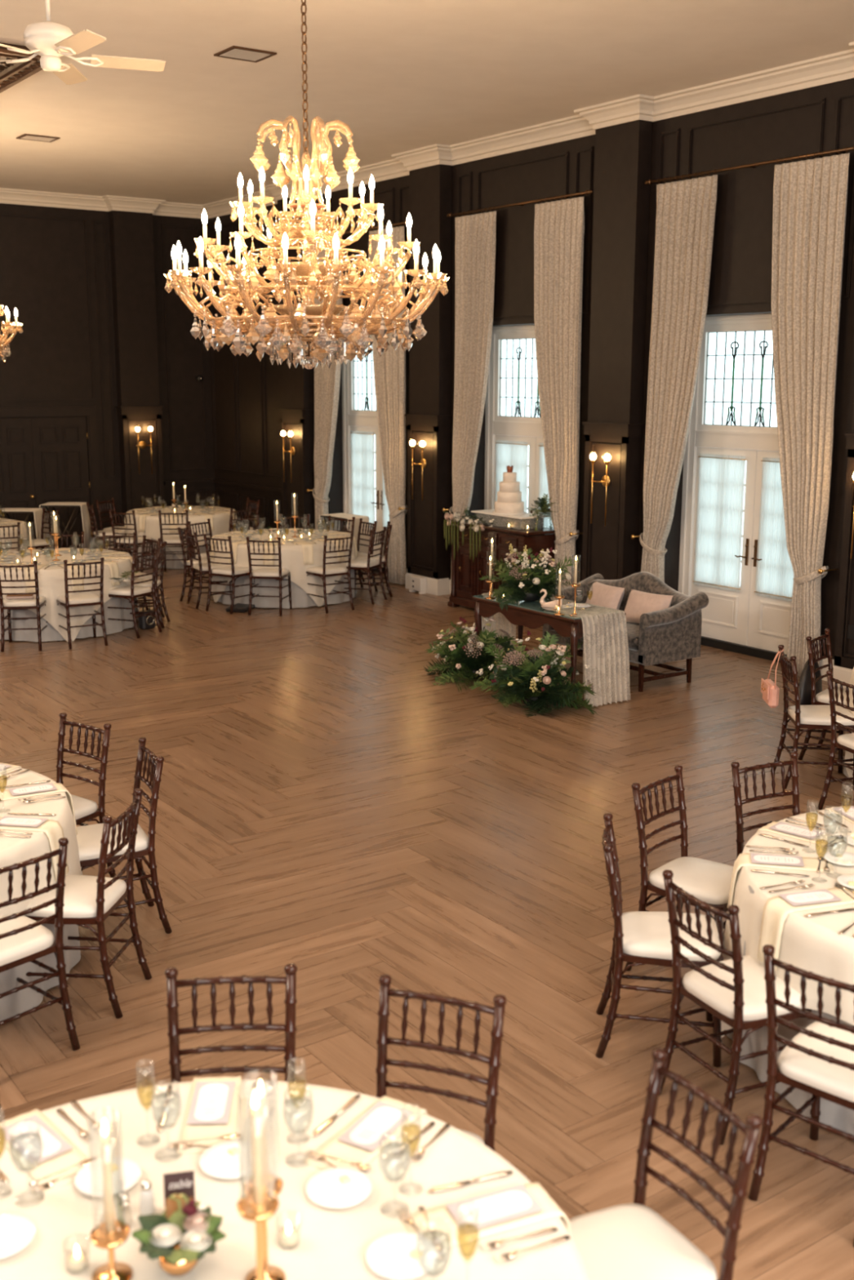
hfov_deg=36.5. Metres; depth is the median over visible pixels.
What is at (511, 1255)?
fork
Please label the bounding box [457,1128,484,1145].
seat cushion
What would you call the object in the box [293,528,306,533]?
flower centerpiece
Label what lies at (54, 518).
taper candle
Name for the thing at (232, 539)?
folded napkin
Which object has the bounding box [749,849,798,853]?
fork
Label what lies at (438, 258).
candle
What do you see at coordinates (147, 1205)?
salt shaker
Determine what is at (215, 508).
folded napkin
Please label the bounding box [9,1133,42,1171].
water goblet
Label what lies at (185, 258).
candle
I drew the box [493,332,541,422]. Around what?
window
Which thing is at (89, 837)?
seat cushion
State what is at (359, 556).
seat cushion
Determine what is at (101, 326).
wall
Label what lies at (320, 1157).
fork
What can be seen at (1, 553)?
folded napkin
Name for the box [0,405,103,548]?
trim
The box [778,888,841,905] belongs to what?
menu card
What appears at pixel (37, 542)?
seat cushion
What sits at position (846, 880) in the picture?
bread plate
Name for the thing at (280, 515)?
chair
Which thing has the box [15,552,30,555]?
bread plate
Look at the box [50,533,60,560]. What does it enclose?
candle holder
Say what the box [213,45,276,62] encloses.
ceiling vent
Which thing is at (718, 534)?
sheer curtain
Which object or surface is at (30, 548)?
candle holder
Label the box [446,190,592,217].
curtain rod
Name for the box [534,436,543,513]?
door
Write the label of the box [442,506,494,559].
flower garland
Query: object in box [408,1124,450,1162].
fork
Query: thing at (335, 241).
candle
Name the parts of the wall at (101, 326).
panel moulding, panel moulding, panel moulding, pilaster casing, panel moulding, chair rail, panel moulding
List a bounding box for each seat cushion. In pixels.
[0,912,54,966]
[3,595,45,606]
[24,874,126,918]
[27,538,53,546]
[57,592,100,604]
[71,794,97,819]
[76,821,148,860]
[93,529,124,536]
[103,525,124,532]
[108,584,151,595]
[115,536,151,543]
[133,578,160,587]
[135,572,152,578]
[163,536,186,543]
[186,557,211,564]
[192,562,226,570]
[195,551,210,557]
[211,565,253,574]
[235,525,254,530]
[252,568,288,576]
[306,564,347,574]
[346,559,379,567]
[356,554,385,561]
[357,551,367,554]
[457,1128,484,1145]
[568,1203,717,1279]
[581,622,639,649]
[622,911,720,961]
[648,856,733,904]
[682,955,801,1021]
[777,1021,853,1102]
[786,705,853,725]
[815,687,846,705]
[836,733,853,749]
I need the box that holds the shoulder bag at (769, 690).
[760,648,784,707]
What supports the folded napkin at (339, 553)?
on the cloth at (292, 558)
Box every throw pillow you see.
[585,581,624,609]
[623,589,672,623]
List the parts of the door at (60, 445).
panel, panel, panel, panel, panel, panel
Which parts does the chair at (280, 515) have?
post, rail, post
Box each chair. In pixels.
[0,521,20,552]
[0,560,48,651]
[0,837,80,1050]
[24,787,151,1018]
[27,507,58,549]
[48,531,84,548]
[56,557,108,648]
[56,712,115,877]
[76,737,172,933]
[86,502,126,551]
[95,497,124,549]
[102,532,136,568]
[107,548,162,638]
[108,509,154,572]
[130,541,170,628]
[135,535,164,617]
[158,510,190,575]
[164,963,297,1083]
[177,524,218,602]
[184,528,231,608]
[187,518,212,591]
[203,533,257,613]
[208,506,252,550]
[230,515,259,531]
[235,497,260,530]
[245,536,292,616]
[279,514,310,528]
[304,533,354,613]
[327,515,355,533]
[343,526,386,604]
[354,521,392,597]
[355,518,377,591]
[375,974,506,1151]
[568,1048,762,1279]
[595,813,723,1067]
[624,764,733,971]
[658,869,811,1145]
[723,751,799,935]
[747,944,853,1246]
[769,644,853,790]
[797,628,846,759]
[817,670,853,809]
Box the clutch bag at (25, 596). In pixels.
[5,594,35,599]
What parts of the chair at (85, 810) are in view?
post, rail, rail, rail, rail, seat frame, post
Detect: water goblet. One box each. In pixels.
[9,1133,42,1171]
[151,1093,181,1128]
[284,1098,312,1132]
[379,1144,410,1182]
[416,1231,451,1275]
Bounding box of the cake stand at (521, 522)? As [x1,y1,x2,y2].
[471,509,549,529]
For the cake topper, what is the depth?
14.92 m
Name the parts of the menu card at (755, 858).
oval panel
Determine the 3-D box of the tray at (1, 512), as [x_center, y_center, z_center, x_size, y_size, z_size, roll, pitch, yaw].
[-5.899,-1.858,18.635,0.580,0.018,0.400,0,12,0]
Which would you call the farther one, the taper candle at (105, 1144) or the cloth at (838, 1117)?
the cloth at (838, 1117)
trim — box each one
[0,41,853,218]
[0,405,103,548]
[342,334,388,574]
[484,324,542,510]
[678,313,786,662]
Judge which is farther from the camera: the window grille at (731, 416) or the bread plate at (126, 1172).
the window grille at (731, 416)
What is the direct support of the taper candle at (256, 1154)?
on the candle holder at (267, 1209)
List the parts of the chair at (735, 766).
post, rail, rail, rail, rail, post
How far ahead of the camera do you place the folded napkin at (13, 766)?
6.66 m
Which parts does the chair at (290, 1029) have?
post, rail, rail, rail, rail, post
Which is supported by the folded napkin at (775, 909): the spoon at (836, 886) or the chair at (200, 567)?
the spoon at (836, 886)
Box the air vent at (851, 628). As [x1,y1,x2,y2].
[847,624,853,639]
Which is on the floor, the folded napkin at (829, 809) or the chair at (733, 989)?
the chair at (733, 989)
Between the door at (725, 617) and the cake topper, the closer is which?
the door at (725, 617)
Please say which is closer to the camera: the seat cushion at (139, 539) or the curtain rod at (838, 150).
the curtain rod at (838, 150)
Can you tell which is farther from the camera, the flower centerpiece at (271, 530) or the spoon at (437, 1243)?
the flower centerpiece at (271, 530)
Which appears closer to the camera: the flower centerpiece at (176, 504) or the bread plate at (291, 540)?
the bread plate at (291, 540)
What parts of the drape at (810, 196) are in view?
holdback knob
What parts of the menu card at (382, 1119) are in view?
oval panel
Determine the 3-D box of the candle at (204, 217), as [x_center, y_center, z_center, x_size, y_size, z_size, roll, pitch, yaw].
[-1.275,-2.377,7.424,0.034,0.186,0.034,-8,14,-34]
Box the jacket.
[798,638,825,705]
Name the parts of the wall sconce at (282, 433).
rod, bulb, rod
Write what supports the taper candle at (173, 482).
on the candle holder at (173, 500)
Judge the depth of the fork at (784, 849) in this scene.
5.54 m
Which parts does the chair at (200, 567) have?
post, post, seat frame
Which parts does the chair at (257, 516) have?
post, rail, post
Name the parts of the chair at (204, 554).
post, rail, post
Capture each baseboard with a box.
[105,537,122,548]
[404,568,852,688]
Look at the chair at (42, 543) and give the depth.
18.02 m
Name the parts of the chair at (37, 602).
post, leg, rail, rail, rail, rail, seat frame, post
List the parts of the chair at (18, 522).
rail, rail, rail, rail, post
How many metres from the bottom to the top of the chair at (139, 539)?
0.929 m
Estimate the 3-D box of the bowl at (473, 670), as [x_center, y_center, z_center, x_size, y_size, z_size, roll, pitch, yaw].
[0.435,0.308,12.023,0.200,0.100,0.200,-8,14,-34]
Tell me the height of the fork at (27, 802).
0.010 m
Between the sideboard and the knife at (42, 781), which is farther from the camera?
the sideboard
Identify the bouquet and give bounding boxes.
[108,570,137,583]
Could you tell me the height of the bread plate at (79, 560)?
0.015 m
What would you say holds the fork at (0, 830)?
on the cloth at (13, 850)
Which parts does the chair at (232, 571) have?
post, rail, rail, rail, rail, seat frame, post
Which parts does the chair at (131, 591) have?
seat frame, post, rail, rail, rail, rail, post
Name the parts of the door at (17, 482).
panel, panel, panel, panel, panel, panel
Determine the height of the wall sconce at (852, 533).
0.775 m
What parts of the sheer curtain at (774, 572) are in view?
sheer rod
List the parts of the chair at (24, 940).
seat frame, rail, rail, rail, rail, post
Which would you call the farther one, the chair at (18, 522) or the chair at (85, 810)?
the chair at (18, 522)
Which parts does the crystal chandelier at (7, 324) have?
arm, arm, arm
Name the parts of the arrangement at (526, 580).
leafy stem, leafy stem, leafy stem, leafy stem, leafy stem, leafy stem, leafy stem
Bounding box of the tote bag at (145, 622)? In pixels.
[138,601,155,630]
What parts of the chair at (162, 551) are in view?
post, post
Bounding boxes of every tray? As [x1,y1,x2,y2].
[0,511,33,513]
[40,505,80,506]
[320,515,346,519]
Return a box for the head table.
[471,594,625,707]
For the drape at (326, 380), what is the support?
hanging from the curtain rod at (405, 222)
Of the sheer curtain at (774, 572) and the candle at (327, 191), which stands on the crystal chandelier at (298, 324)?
the candle at (327, 191)
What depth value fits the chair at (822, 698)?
9.42 m
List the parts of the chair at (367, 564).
seat frame, post, rail, post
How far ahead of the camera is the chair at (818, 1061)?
4.30 m
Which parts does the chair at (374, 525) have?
post, rail, post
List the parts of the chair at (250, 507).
post, rail, post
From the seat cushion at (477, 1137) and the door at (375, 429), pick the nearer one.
the seat cushion at (477, 1137)
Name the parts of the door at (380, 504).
handle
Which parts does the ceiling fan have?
blade, blade, blade, blade, blade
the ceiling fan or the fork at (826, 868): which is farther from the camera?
the ceiling fan
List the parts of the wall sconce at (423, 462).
rod, bulb, rod, bulb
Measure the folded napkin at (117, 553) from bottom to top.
0.244 m
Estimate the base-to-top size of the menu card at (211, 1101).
0.002 m
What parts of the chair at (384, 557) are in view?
leg, post, post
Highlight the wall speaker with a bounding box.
[195,375,203,382]
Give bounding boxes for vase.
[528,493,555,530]
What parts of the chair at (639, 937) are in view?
rail, post, post, seat frame, leg, leg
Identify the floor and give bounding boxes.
[0,547,853,1279]
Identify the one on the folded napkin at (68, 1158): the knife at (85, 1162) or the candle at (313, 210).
the knife at (85, 1162)
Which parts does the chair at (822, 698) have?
post, rail, rail, rail, rail, post, seat frame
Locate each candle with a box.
[4,306,8,321]
[14,308,17,323]
[29,522,31,546]
[53,512,56,533]
[55,515,57,535]
[66,1244,88,1271]
[101,1118,115,1232]
[171,245,177,270]
[173,482,174,498]
[176,240,182,270]
[182,249,188,277]
[184,484,186,502]
[197,236,204,266]
[201,208,207,238]
[207,260,212,279]
[215,217,221,244]
[235,234,240,265]
[237,173,243,201]
[237,201,244,231]
[242,257,245,282]
[247,179,253,207]
[250,1090,262,1204]
[257,1080,267,1185]
[258,166,265,196]
[266,229,271,247]
[275,501,278,520]
[279,1221,298,1246]
[282,186,287,211]
[282,232,288,263]
[293,493,295,515]
[303,165,309,195]
[309,200,315,230]
[325,186,330,212]
[333,233,338,264]
[347,168,353,197]
[359,181,364,208]
[368,174,374,203]
[377,204,383,234]
[378,235,385,266]
[386,220,391,248]
[397,259,401,282]
[406,213,412,241]
[413,240,419,269]
[422,253,427,279]
[432,244,438,273]
[435,248,440,273]
[488,556,491,579]
[490,539,493,561]
[558,569,560,595]
[573,555,577,583]
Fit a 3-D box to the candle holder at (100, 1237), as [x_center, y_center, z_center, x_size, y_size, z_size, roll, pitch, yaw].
[-0.706,1.236,2.865,0.090,0.398,0.090,6,13,26]
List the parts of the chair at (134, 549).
post, rail, rail, post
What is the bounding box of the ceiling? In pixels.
[0,0,853,204]
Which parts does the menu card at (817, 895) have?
oval panel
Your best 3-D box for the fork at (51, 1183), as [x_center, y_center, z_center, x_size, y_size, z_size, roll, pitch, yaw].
[-0.897,1.350,3.264,0.202,0.010,0.023,-10,15,-40]
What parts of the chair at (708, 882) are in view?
post, rail, rail, rail, rail, post, seat frame, leg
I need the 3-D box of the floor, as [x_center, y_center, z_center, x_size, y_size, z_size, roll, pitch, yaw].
[-1.780,1.010,8.953,13.390,0.060,24.450,-8,14,-34]
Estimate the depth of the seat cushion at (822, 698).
9.34 m
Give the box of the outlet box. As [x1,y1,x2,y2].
[408,574,426,594]
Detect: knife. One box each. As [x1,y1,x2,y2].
[0,1169,8,1182]
[2,780,50,787]
[7,813,56,815]
[156,1084,172,1132]
[311,1094,360,1137]
[426,1170,512,1192]
[751,869,808,876]
[759,833,808,846]
[804,907,853,916]
[816,810,848,827]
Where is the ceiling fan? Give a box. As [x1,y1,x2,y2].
[0,0,165,84]
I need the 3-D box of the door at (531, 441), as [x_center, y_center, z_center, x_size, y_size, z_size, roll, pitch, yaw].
[1.061,-1.520,15.920,0.105,1.960,0.786,-8,14,-34]
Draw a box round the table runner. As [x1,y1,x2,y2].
[542,602,630,707]
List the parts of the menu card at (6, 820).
oval panel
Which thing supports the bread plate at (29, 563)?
on the cloth at (51, 579)
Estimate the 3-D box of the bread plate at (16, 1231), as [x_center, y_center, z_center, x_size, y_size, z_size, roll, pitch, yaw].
[-0.999,1.395,3.019,0.164,0.015,0.164,0,12,-2]
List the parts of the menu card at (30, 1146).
oval panel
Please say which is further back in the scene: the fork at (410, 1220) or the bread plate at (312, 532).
the bread plate at (312, 532)
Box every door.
[0,417,37,549]
[31,417,92,548]
[350,426,380,554]
[378,452,388,567]
[493,434,538,513]
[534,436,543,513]
[690,446,757,645]
[746,450,791,654]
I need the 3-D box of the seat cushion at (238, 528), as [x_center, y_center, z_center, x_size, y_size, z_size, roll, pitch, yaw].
[-2.862,-1.696,19.669,0.420,0.055,0.406,-7,14,-32]
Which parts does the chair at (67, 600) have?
post, seat frame, rail, rail, rail, rail, leg, post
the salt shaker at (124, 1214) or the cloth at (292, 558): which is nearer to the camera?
the salt shaker at (124, 1214)
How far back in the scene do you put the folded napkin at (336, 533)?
16.62 m
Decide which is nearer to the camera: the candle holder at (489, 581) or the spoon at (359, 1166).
the spoon at (359, 1166)
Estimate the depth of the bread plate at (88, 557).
14.30 m
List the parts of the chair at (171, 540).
post, leg, rail, rail, rail, rail, seat frame, post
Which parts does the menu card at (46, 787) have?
oval panel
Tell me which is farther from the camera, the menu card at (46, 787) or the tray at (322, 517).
the tray at (322, 517)
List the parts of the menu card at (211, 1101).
oval panel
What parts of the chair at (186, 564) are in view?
post, post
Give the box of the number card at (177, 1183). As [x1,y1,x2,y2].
[163,1170,195,1206]
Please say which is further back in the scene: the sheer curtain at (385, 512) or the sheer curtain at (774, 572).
the sheer curtain at (385, 512)
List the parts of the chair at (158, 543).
post, rail, post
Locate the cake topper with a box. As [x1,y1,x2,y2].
[506,465,513,472]
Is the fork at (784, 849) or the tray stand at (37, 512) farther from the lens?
the tray stand at (37, 512)
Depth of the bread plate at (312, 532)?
16.67 m
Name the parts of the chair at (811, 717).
post, rail, rail, rail, rail, post, seat frame, leg, leg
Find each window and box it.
[348,342,377,415]
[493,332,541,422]
[696,322,777,434]
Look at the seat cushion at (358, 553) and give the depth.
16.77 m
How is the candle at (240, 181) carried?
on the crystal chandelier at (298, 324)
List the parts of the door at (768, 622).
handle, panel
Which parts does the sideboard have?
cabinet door, drawer, cabinet door, drawer, drawer, cabinet door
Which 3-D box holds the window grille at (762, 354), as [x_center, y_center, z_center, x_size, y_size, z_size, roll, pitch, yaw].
[3.257,-2.492,12.595,0.015,0.824,0.134,-8,14,-34]
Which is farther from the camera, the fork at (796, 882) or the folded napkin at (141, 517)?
the folded napkin at (141, 517)
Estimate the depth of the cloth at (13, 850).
5.90 m
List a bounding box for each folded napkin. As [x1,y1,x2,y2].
[0,520,28,538]
[0,524,24,544]
[0,552,17,555]
[0,563,22,568]
[0,762,22,773]
[0,782,77,835]
[0,817,68,881]
[0,1109,88,1194]
[22,549,39,553]
[24,564,46,592]
[53,547,73,552]
[57,564,84,591]
[80,548,108,552]
[81,560,119,586]
[96,556,136,578]
[99,551,129,555]
[124,511,151,528]
[133,508,156,510]
[138,512,158,532]
[153,506,168,509]
[168,514,181,533]
[177,1075,241,1154]
[179,505,191,508]
[193,512,213,532]
[207,511,235,528]
[209,534,243,555]
[210,537,244,559]
[214,508,237,521]
[228,540,251,564]
[230,530,255,533]
[256,528,270,532]
[263,542,277,564]
[286,528,301,532]
[291,541,313,564]
[303,1095,427,1171]
[311,529,333,532]
[311,538,344,561]
[324,532,350,535]
[327,536,357,556]
[400,1182,570,1248]
[565,604,590,607]
[727,853,834,913]
[755,821,847,849]
[756,886,853,971]
[823,804,853,823]
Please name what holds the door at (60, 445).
in the wall at (101, 326)
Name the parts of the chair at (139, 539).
post, rail, rail, rail, rail, seat frame, post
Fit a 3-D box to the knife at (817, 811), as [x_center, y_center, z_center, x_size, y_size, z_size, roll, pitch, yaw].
[1.850,0.819,5.910,0.022,0.010,0.230,-4,12,-19]
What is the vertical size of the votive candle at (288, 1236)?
0.065 m
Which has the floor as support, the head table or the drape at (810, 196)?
the head table
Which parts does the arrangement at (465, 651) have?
leafy stem, leafy stem, leafy stem, leafy stem, leafy stem, leafy stem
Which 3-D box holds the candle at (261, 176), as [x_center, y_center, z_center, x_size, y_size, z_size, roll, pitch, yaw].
[-0.924,-2.556,7.255,0.034,0.186,0.034,-8,14,-34]
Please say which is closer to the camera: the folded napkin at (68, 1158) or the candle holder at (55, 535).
the folded napkin at (68, 1158)
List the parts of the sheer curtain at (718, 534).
sheer rod, sheer rod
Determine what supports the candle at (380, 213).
on the crystal chandelier at (298, 324)
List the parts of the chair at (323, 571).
post, seat frame, rail, rail, rail, rail, post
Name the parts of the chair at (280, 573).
post, rail, rail, rail, rail, seat frame, post, leg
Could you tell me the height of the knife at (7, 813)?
0.010 m
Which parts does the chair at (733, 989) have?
post, rail, rail, rail, rail, post, seat frame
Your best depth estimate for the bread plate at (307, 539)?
16.00 m
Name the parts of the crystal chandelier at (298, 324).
arm, arm, arm, arm, arm, arm, arm, arm, arm, arm, arm, arm, crown arm, crown arm, arm, arm, arm, arm, crown arm, crown arm, arm, ring frame, ring frame, stem, shade plate, ring frame, ring frame, lamp shade, arm, ring frame, ring frame, lamp shade, ring frame, ring frame, rod, lamp shade, ring frame, arm, ring frame, crown arm, arm, arm, arm, crown arm, crown arm, arm, arm, arm, arm, arm, arm, arm, arm, arm, arm, arm, arm, arm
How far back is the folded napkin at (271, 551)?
15.45 m
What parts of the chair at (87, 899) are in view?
seat frame, post, rail, rail, rail, rail, post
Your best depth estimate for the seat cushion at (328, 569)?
15.42 m
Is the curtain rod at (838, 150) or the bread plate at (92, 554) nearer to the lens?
the curtain rod at (838, 150)
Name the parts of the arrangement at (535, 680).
leafy stem, leafy stem, leafy stem, leafy stem, leafy stem, leafy stem, leafy stem, leafy stem, leafy stem, leafy stem, leafy stem, leafy stem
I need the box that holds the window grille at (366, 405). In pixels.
[364,354,369,410]
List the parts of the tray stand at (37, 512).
leg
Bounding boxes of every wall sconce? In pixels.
[135,426,152,474]
[280,431,294,483]
[409,440,426,500]
[589,453,610,525]
[849,473,853,559]
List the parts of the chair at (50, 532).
post, rail, post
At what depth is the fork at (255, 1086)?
3.66 m
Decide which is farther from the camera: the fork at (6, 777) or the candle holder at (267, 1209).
the fork at (6, 777)
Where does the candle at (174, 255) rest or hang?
on the crystal chandelier at (298, 324)
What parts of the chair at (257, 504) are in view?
post, post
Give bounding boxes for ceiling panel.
[0,42,42,93]
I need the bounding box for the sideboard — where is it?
[447,518,555,608]
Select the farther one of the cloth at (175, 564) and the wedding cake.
the cloth at (175, 564)
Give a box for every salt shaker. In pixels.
[116,1191,133,1226]
[139,1180,155,1215]
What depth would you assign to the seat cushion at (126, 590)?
13.89 m
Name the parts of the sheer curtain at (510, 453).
sheer rod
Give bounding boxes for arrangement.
[423,616,522,692]
[468,630,597,716]
[479,543,579,610]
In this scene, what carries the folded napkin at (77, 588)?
on the cloth at (51, 579)
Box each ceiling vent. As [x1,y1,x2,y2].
[16,133,60,142]
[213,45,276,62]
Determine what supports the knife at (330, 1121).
on the cloth at (333, 1243)
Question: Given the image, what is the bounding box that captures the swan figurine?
[539,588,562,610]
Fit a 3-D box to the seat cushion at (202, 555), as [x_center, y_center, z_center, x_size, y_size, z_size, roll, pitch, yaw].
[-2.736,-1.094,16.714,0.420,0.055,0.406,7,14,32]
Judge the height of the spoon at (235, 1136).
0.009 m
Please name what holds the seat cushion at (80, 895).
on the chair at (87, 899)
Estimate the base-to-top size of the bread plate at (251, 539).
0.015 m
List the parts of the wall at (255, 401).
panel moulding, panel moulding, chair rail, panel moulding, panel moulding, panel moulding, panel moulding, panel moulding, pilaster casing, panel moulding, panel moulding, pilaster casing, panel moulding, panel moulding, head moulding, panel moulding, panel moulding, panel moulding, pilaster casing, panel moulding, head moulding, panel moulding, panel moulding, pilaster casing, panel moulding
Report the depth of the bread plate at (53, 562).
13.91 m
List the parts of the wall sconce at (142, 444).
rod, rod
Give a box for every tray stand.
[0,507,46,549]
[39,502,92,548]
[319,512,369,582]
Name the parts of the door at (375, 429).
panel, handle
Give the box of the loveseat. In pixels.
[542,571,708,692]
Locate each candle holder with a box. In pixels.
[26,546,35,564]
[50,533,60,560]
[53,535,62,555]
[89,1220,133,1279]
[171,498,177,511]
[236,1191,279,1279]
[243,1173,285,1279]
[273,520,281,538]
[291,515,298,537]
[484,579,494,599]
[487,562,496,594]
[553,595,564,615]
[569,583,580,616]
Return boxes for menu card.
[0,763,12,769]
[0,816,48,826]
[0,1114,72,1164]
[8,782,57,795]
[186,1080,235,1124]
[337,1101,413,1151]
[445,1183,543,1231]
[568,602,589,606]
[750,853,804,866]
[768,822,823,839]
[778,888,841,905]
[831,805,853,820]
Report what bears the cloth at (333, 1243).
on the cloth
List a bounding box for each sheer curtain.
[350,430,374,528]
[382,467,389,529]
[494,440,528,511]
[537,442,553,528]
[692,453,746,591]
[754,457,793,600]
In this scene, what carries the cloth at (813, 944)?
on the cloth at (838, 1117)
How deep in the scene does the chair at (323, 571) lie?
15.37 m
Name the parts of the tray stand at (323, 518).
leg, leg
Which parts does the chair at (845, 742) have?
post, rail, rail, rail, rail, seat frame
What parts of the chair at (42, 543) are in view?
seat frame, post, rail, post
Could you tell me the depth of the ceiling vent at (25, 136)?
14.94 m
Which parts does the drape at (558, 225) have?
holdback knob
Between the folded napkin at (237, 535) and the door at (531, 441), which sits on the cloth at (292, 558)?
the folded napkin at (237, 535)
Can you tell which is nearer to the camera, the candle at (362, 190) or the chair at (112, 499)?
the candle at (362, 190)
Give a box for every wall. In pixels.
[0,203,216,538]
[207,78,853,669]
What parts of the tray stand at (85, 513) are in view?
leg, leg, leg, leg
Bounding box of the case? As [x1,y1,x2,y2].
[226,603,255,613]
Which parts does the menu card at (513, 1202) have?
oval panel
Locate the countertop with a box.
[450,518,555,535]
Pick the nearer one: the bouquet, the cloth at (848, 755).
the cloth at (848, 755)
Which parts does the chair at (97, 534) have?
post, post, seat frame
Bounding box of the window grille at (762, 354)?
[753,340,768,426]
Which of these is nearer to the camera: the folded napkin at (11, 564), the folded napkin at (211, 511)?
the folded napkin at (11, 564)
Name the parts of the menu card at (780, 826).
oval panel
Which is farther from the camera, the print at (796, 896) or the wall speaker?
the wall speaker
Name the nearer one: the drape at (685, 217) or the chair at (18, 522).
the drape at (685, 217)
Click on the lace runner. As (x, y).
(500, 622)
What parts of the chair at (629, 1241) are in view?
post, rail, rail, rail, rail, post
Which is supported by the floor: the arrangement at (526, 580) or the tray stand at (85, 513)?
the tray stand at (85, 513)
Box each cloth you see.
[0,519,27,551]
[0,548,139,641]
[0,597,136,641]
[0,767,90,929]
[0,924,80,1021]
[0,1080,588,1279]
[123,506,236,564]
[126,517,208,568]
[210,528,357,606]
[217,543,356,608]
[720,808,853,1038]
[726,884,853,1135]
[843,761,848,777]
[844,666,853,780]
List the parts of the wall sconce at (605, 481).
bulb, rod, rod, bulb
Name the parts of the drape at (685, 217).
holdback knob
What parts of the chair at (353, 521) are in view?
post, rail, rail, post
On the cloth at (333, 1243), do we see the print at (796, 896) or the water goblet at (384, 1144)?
the water goblet at (384, 1144)
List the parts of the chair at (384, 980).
post, rail, rail, rail, rail, post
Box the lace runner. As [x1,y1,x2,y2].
[480,591,515,650]
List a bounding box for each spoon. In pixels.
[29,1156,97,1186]
[173,1133,241,1146]
[309,1151,371,1170]
[418,1205,444,1252]
[816,856,823,872]
[822,835,843,847]
[834,884,853,899]
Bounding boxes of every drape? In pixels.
[306,236,342,528]
[368,226,407,584]
[442,210,496,591]
[533,196,584,589]
[631,174,717,582]
[770,152,849,676]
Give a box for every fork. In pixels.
[0,768,22,777]
[0,769,30,779]
[0,830,32,834]
[0,833,31,837]
[17,793,61,800]
[22,795,66,803]
[31,1171,78,1191]
[56,1108,94,1141]
[71,1100,102,1133]
[169,1142,212,1149]
[248,1082,257,1119]
[266,1080,273,1117]
[303,1148,337,1167]
[389,1121,435,1159]
[395,1206,444,1260]
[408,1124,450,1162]
[477,1226,557,1249]
[491,1235,570,1262]
[746,845,794,850]
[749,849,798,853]
[759,879,804,888]
[768,883,814,892]
[785,820,828,830]
[786,817,830,826]
[823,859,829,872]
[825,840,844,847]
[834,883,853,893]
[837,923,853,934]
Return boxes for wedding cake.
[492,471,526,515]
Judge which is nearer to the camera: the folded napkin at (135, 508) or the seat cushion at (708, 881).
the seat cushion at (708, 881)
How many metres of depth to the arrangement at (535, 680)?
10.86 m
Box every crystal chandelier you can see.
[0,305,22,362]
[164,0,448,369]
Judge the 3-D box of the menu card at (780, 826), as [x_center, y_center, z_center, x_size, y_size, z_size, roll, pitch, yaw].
[1.637,0.844,5.739,0.210,0.002,0.110,11,15,42]
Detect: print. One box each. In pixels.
[17,1125,51,1151]
[203,1088,221,1114]
[358,1111,392,1138]
[468,1196,520,1217]
[793,893,826,900]
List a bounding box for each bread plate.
[0,558,13,560]
[0,1213,35,1258]
[1,555,16,558]
[6,560,22,563]
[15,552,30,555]
[25,562,41,564]
[49,561,64,564]
[59,550,73,552]
[71,559,86,562]
[74,1156,141,1195]
[77,551,92,554]
[84,556,99,559]
[87,553,102,555]
[199,1140,252,1178]
[248,537,259,540]
[253,531,264,533]
[284,538,297,541]
[302,537,315,540]
[306,531,318,533]
[306,1167,372,1208]
[313,535,324,537]
[315,533,327,535]
[365,1231,436,1279]
[560,604,573,608]
[823,850,853,865]
[836,873,853,888]
[843,834,853,845]
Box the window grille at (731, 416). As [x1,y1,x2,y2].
[725,341,738,426]
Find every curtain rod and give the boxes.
[344,220,406,233]
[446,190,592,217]
[644,146,853,184]
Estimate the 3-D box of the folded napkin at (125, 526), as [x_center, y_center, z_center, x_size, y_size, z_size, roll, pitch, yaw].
[-4.280,-1.778,19.197,0.414,0.244,0.146,-4,12,-21]
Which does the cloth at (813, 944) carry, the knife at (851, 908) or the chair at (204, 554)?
the knife at (851, 908)
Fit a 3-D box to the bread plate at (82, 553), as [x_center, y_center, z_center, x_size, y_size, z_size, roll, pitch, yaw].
[-3.891,-0.991,14.708,0.164,0.015,0.164,-1,12,-6]
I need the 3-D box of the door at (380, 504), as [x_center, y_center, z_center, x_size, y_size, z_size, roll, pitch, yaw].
[-0.436,-1.946,17.997,0.105,1.960,0.786,-8,14,-34]
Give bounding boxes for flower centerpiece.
[38,547,55,555]
[131,1193,226,1276]
[172,502,181,507]
[265,526,276,533]
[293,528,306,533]
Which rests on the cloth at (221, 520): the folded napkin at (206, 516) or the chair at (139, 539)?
the folded napkin at (206, 516)
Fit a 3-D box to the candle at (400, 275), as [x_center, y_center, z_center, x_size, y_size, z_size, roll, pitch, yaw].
[-0.171,-2.338,8.195,0.034,0.186,0.034,-8,14,-34]
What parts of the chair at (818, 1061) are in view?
post, rail, rail, rail, rail, seat frame, leg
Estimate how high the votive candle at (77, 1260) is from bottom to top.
0.065 m
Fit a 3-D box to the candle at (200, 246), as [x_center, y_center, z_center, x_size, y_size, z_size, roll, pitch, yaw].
[-1.239,-2.116,7.095,0.034,0.186,0.034,-8,14,-34]
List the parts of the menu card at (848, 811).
oval panel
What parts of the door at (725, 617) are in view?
panel, handle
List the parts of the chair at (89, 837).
seat frame, post, rail, rail, rail, rail, post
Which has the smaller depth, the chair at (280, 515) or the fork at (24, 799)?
the fork at (24, 799)
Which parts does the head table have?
leg, leg, glass, leg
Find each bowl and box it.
[159,1241,198,1276]
[463,667,481,679]
[520,590,539,601]
[523,696,543,706]
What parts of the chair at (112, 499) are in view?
post, rail, post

